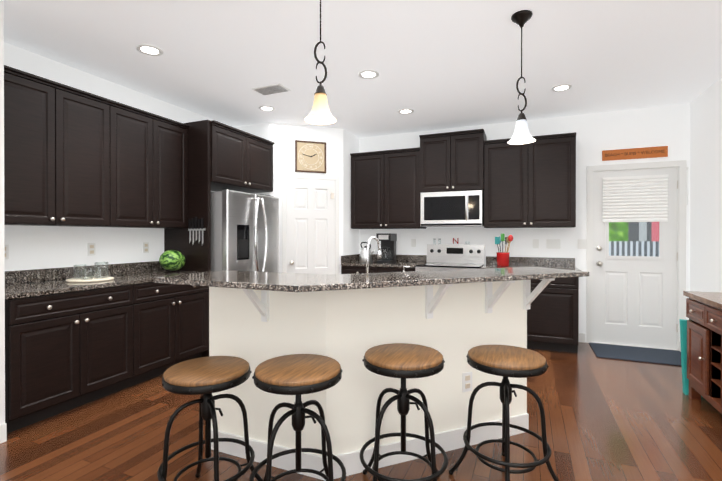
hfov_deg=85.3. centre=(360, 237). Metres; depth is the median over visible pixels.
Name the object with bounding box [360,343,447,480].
stool
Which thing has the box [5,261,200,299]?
countertop
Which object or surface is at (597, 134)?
wall
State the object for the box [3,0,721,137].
ceiling
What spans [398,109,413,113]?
recessed light
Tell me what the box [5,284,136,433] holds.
base cabinet
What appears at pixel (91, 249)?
electrical outlet
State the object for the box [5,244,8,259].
electrical outlet
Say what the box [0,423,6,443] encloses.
baseboard
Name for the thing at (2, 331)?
wall
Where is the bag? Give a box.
[679,319,701,396]
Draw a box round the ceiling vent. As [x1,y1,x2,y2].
[251,83,290,95]
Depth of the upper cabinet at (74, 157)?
2.96 m
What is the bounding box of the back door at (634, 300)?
[593,167,677,348]
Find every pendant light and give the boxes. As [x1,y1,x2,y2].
[304,0,336,124]
[507,10,535,144]
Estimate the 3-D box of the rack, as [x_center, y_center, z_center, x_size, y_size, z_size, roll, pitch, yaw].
[-1.703,-0.067,4.054,0.230,0.294,0.030,0,0,23]
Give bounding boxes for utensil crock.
[495,234,512,265]
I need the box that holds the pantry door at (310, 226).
[286,178,334,274]
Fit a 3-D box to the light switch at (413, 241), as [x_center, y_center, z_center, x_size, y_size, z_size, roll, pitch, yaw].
[0.744,0.076,5.526,0.075,0.120,0.010,0,0,23]
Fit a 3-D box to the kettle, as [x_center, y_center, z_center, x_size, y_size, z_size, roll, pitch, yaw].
[0.089,0.201,5.451,0.233,0.286,0.180,0,0,23]
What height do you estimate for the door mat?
0.011 m
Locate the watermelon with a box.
[159,250,184,270]
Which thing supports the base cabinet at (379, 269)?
on the floor
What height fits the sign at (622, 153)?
0.120 m
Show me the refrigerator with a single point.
(244, 231)
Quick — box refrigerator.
[211,189,278,271]
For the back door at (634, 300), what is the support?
in the wall at (597, 134)
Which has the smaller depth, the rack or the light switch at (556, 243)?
the rack
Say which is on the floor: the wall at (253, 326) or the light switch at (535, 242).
the wall at (253, 326)
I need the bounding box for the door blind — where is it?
[602,174,668,221]
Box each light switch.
[411,239,415,246]
[532,239,538,248]
[546,239,560,248]
[577,239,585,248]
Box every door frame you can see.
[282,173,338,273]
[586,160,686,351]
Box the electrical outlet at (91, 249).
[87,243,95,255]
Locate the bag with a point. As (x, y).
(683, 342)
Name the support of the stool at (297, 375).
on the floor
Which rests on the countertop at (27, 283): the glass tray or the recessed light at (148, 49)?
the glass tray
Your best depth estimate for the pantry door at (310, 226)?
5.19 m
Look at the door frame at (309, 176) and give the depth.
5.18 m
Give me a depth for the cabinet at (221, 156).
4.13 m
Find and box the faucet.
[366,236,381,272]
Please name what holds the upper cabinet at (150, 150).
attached to the wall at (37, 247)
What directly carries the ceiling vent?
in the ceiling
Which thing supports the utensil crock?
on the countertop at (411, 261)
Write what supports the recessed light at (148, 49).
in the ceiling
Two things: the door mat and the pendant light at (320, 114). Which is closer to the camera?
the pendant light at (320, 114)
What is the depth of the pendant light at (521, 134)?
2.58 m
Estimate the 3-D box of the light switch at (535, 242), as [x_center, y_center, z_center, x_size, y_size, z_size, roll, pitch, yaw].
[2.190,0.078,4.914,0.075,0.120,0.010,0,0,23]
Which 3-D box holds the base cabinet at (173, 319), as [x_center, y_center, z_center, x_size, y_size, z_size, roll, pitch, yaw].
[-2.010,0.823,3.749,0.628,0.880,0.835,0,0,23]
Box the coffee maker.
[376,233,396,263]
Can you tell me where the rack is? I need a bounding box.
[188,217,205,243]
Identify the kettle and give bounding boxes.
[359,242,374,262]
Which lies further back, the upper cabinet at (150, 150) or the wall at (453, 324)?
the upper cabinet at (150, 150)
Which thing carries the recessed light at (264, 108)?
in the ceiling
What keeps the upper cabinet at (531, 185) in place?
attached to the wall at (597, 134)
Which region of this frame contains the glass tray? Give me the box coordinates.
[66,262,113,282]
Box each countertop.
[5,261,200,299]
[155,267,588,291]
[341,254,580,270]
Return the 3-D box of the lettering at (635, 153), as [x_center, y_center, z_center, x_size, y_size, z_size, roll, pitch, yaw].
[3.134,-0.968,4.495,0.569,0.034,0.002,0,0,23]
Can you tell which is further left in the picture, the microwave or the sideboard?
the microwave
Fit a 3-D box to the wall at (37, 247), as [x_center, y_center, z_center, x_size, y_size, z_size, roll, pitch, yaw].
[-2.055,-0.111,4.609,0.120,2.740,4.120,0,0,23]
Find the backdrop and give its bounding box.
[609,222,658,256]
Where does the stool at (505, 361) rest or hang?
on the floor
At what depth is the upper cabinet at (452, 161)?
4.94 m
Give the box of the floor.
[0,342,721,480]
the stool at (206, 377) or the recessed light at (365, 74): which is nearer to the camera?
the stool at (206, 377)
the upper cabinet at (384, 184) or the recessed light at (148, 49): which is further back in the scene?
the upper cabinet at (384, 184)
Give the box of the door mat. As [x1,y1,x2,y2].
[589,342,681,365]
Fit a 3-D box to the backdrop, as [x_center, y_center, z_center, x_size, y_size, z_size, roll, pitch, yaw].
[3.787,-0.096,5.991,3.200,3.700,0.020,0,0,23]
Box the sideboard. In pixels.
[683,291,721,413]
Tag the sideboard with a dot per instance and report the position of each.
(704, 341)
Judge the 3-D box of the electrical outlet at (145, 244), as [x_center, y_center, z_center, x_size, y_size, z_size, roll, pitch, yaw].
[-2.222,0.104,4.051,0.008,0.115,0.070,0,0,23]
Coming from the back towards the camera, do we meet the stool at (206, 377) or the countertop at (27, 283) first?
the countertop at (27, 283)
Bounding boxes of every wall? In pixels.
[0,0,4,424]
[4,42,231,270]
[209,287,340,480]
[234,122,358,273]
[341,280,532,474]
[359,103,689,341]
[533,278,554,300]
[690,78,721,292]
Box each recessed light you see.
[136,44,162,55]
[259,105,274,110]
[358,70,378,78]
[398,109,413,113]
[551,84,571,91]
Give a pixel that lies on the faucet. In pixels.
(379, 253)
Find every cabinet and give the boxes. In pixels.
[4,65,111,226]
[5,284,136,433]
[112,101,189,227]
[137,282,208,383]
[164,120,274,356]
[341,266,376,273]
[350,148,425,228]
[377,267,414,272]
[418,129,485,192]
[482,133,575,227]
[527,277,578,352]
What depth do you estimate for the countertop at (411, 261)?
5.00 m
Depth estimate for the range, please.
5.18 m
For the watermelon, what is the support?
on the countertop at (27, 283)
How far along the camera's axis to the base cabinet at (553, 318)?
4.28 m
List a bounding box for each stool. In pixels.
[157,356,262,480]
[249,354,345,480]
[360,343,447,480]
[449,345,558,480]
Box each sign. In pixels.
[602,146,667,160]
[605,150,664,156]
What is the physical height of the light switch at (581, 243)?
0.120 m
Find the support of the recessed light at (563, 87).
in the ceiling
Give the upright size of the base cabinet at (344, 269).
0.880 m
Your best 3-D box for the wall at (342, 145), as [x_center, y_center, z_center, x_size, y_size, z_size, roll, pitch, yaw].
[-0.869,-0.114,5.562,1.320,2.740,1.200,0,0,23]
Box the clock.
[295,140,325,172]
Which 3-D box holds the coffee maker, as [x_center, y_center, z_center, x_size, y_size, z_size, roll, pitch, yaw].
[0.361,0.144,5.304,0.227,0.400,0.268,0,0,23]
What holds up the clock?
attached to the wall at (342, 145)
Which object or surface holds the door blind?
attached to the back door at (634, 300)
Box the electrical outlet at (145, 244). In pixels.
[143,242,148,252]
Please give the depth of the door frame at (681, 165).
4.42 m
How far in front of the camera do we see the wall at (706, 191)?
3.92 m
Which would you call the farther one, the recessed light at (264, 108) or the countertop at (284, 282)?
the recessed light at (264, 108)
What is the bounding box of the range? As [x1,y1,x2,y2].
[415,244,484,270]
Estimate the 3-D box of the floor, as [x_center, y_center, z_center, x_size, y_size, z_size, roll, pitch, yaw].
[-0.512,1.303,1.333,5.520,0.060,8.960,0,0,23]
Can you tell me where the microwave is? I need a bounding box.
[420,190,483,226]

